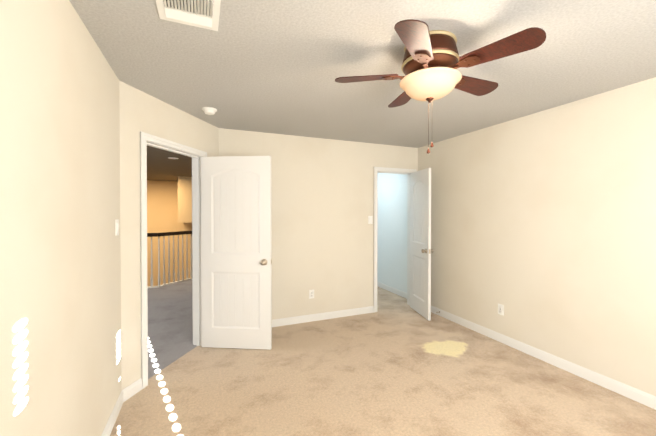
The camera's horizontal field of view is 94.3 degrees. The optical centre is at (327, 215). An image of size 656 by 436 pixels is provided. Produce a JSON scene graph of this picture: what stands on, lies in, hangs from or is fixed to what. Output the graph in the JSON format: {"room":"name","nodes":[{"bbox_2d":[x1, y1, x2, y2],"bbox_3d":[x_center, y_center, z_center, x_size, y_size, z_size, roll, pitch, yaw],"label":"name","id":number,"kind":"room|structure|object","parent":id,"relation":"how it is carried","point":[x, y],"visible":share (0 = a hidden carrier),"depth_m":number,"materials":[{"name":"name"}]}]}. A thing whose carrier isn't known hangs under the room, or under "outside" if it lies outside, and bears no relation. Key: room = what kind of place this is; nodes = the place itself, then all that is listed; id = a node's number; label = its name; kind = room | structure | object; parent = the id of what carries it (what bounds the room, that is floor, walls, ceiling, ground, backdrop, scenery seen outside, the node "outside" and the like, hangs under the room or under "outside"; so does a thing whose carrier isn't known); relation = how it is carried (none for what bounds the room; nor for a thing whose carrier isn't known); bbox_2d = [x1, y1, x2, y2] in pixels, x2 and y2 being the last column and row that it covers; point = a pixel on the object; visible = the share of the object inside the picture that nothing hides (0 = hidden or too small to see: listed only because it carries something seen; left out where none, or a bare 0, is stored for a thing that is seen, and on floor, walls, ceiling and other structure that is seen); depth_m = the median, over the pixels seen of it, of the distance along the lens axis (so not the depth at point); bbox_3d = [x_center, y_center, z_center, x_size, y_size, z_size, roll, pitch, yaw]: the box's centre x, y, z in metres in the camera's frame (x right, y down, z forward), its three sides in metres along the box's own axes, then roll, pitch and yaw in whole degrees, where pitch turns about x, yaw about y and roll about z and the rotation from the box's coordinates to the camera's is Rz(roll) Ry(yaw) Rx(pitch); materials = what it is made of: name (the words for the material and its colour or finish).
{"room":"empty bedroom","nodes":[
{"label":"empty bedroom","id":0,"kind":"room"},
{"bbox_2d":[0,0,121,435],"bbox_3d":[-0.916,0.221,0.570,0.122,2.440,3.900,0,1,-23],"label":"wall","id":1,"kind":"structure","parent":0,"point":[60,311],"depth_m":1.30,"materials":[{"name":"paint"}]},
{"bbox_2d":[115,219,118,235],"bbox_3d":[-1.524,0.086,2.203,0.012,0.115,0.070,0,1,-23],"label":"light switch","id":2,"kind":"object","parent":1,"relation":"attached to","point":[116,227],"visible":0.98,"depth_m":2.18,"materials":[{"name":"white plastic"}]},
{"bbox_2d":[147,180,177,285],"bbox_3d":[-5.653,0.928,9.472,6.550,4.040,0.120,0,1,-23],"label":"wall","id":3,"kind":"structure","parent":0,"point":[169,206],"depth_m":9.57,"materials":[{"name":"paint"}]},
{"bbox_2d":[119,81,218,389],"bbox_3d":[-1.488,0.196,2.958,0.120,2.440,1.358,0,1,12],"label":"wall","id":4,"kind":"structure","parent":0,"point":[145,112],"depth_m":2.43,"materials":[{"name":"paint"}]},
{"bbox_2d":[140,131,206,388],"bbox_3d":[-1.495,0.365,2.928,0.154,2.104,0.886,0,1,12],"label":"door frame","id":5,"kind":"structure","parent":4,"relation":"attached to","point":[146,139],"depth_m":2.82,"materials":[{"name":"white wood"}]},
{"bbox_2d":[201,156,271,349],"bbox_3d":[-0.975,0.390,3.226,0.776,2.030,0.167,0,1,5],"label":"door","id":6,"kind":"structure","parent":4,"relation":"in","point":[236,263],"depth_m":3.21,"materials":[{"name":"white wood"}]},
{"bbox_2d":[147,279,196,378],"bbox_3d":[-3.499,1.454,4.130,6.430,0.100,7.991,0,1,-23],"label":"floor","id":7,"kind":"structure","parent":0,"point":[170,328],"depth_m":3.96,"materials":[{"name":"carpet"}]},
{"bbox_2d":[147,230,191,287],"bbox_3d":[-3.660,0.942,6.952,4.446,1.465,2.370,0,1,-23],"label":"stair railing","id":8,"kind":"object","parent":7,"relation":"on","point":[163,234],"visible":0.31,"depth_m":6.10,"materials":[{"name":"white wood"}]},
{"bbox_2d":[177,176,191,279],"bbox_3d":[-3.807,0.929,9.355,1.350,4.040,1.490,0,1,-23],"label":"wall","id":9,"kind":"structure","parent":0,"point":[184,184],"depth_m":8.52,"materials":[{"name":"paint"}]},
{"bbox_2d":[219,128,417,319],"bbox_3d":[0.036,0.183,4.202,3.115,2.440,0.120,0,1,-23],"label":"wall","id":10,"kind":"structure","parent":0,"point":[322,199],"depth_m":4.08,"materials":[{"name":"paint"}]},
{"bbox_2d":[309,290,313,298],"bbox_3d":[-0.215,1.043,4.037,0.070,0.115,0.010,0,1,-23],"label":"electrical outlet","id":11,"kind":"object","parent":10,"relation":"attached to","point":[311,294],"visible":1,"depth_m":4.03,"materials":[{"name":"white plastic"}]},
{"bbox_2d":[368,216,372,223],"bbox_3d":[0.610,0.061,4.368,0.070,0.115,0.012,0,1,-23],"label":"light switch","id":12,"kind":"object","parent":10,"relation":"attached to","point":[370,219],"visible":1,"depth_m":4.37,"materials":[{"name":"white plastic"}]},
{"bbox_2d":[374,167,416,312],"bbox_3d":[0.983,0.347,4.597,0.749,2.104,0.154,0,1,-23],"label":"door frame","id":13,"kind":"structure","parent":10,"relation":"attached to","point":[377,170],"depth_m":4.46,"materials":[{"name":"white wood"}]},
{"bbox_2d":[410,168,433,320],"bbox_3d":[1.309,0.379,4.346,0.167,2.030,0.638,0,1,-8],"label":"closet door","id":14,"kind":"structure","parent":10,"relation":"in","point":[421,250],"depth_m":4.28,"materials":[{"name":"white wood"}]},
{"bbox_2d":[69,0,655,180],"bbox_3d":[-2.597,-1.087,4.201,8.170,0.100,11.920,0,1,-23],"label":"ceiling","id":15,"kind":"structure","parent":0,"point":[274,66],"depth_m":2.00,"materials":[{"name":"white paint"}]},
{"bbox_2d":[156,0,220,30],"bbox_3d":[-0.675,-1.003,1.475,0.280,0.011,0.280,0,1,-23],"label":"ceiling vent","id":16,"kind":"object","parent":15,"relation":"in","point":[205,14],"visible":1,"depth_m":1.50,"materials":[{"name":"white metal"}]},
{"bbox_2d":[202,107,216,114],"bbox_3d":[-1.141,-1.000,2.929,0.140,0.046,0.140,0,1,-23],"label":"smoke detector","id":17,"kind":"object","parent":15,"relation":"attached to","point":[209,110],"visible":1,"depth_m":2.89,"materials":[{"name":"white plastic"}]},
{"bbox_2d":[335,19,545,153],"bbox_3d":[0.633,-0.700,1.828,1.061,0.625,1.087,0,1,-23],"label":"ceiling fan","id":18,"kind":"object","parent":15,"relation":"attached to","point":[433,60],"visible":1,"depth_m":1.66,"materials":[{"name":"brown wood"}]},
{"bbox_2d":[110,286,655,435],"bbox_3d":[0.249,1.466,2.821,3.990,0.104,7.140,0,1,-23],"label":"floor carpet","id":19,"kind":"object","parent":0,"point":[395,365],"visible":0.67,"depth_m":2.47,"materials":[{"name":"beige carpet"}]},
{"bbox_2d":[377,173,406,292],"bbox_3d":[0.739,0.179,4.562,1.440,2.440,0.004,0,1,-23],"label":"wall","id":20,"kind":"structure","parent":0,"point":[392,237],"depth_m":4.65,"materials":[{"name":"paint"}]},
{"bbox_2d":[418,77,655,395],"bbox_3d":[2.354,0.201,2.523,0.120,2.440,5.000,0,1,-23],"label":"wall","id":21,"kind":"structure","parent":0,"point":[543,227],"depth_m":2.82,"materials":[{"name":"paint"}]},
{"bbox_2d":[101,281,655,435],"bbox_3d":[0.172,1.372,2.788,3.916,0.092,6.900,0,1,-23],"label":"baseboard","id":22,"kind":"structure","parent":21,"relation":"attached to","point":[618,387],"depth_m":2.94,"materials":[{"name":"white painted wood"}]},
{"bbox_2d":[498,304,503,315],"bbox_3d":[1.926,1.048,3.393,0.010,0.115,0.070,0,1,-23],"label":"electrical outlet","id":23,"kind":"object","parent":21,"relation":"attached to","point":[500,309],"visible":1,"depth_m":3.39,"materials":[{"name":"white plastic"}]}
]}

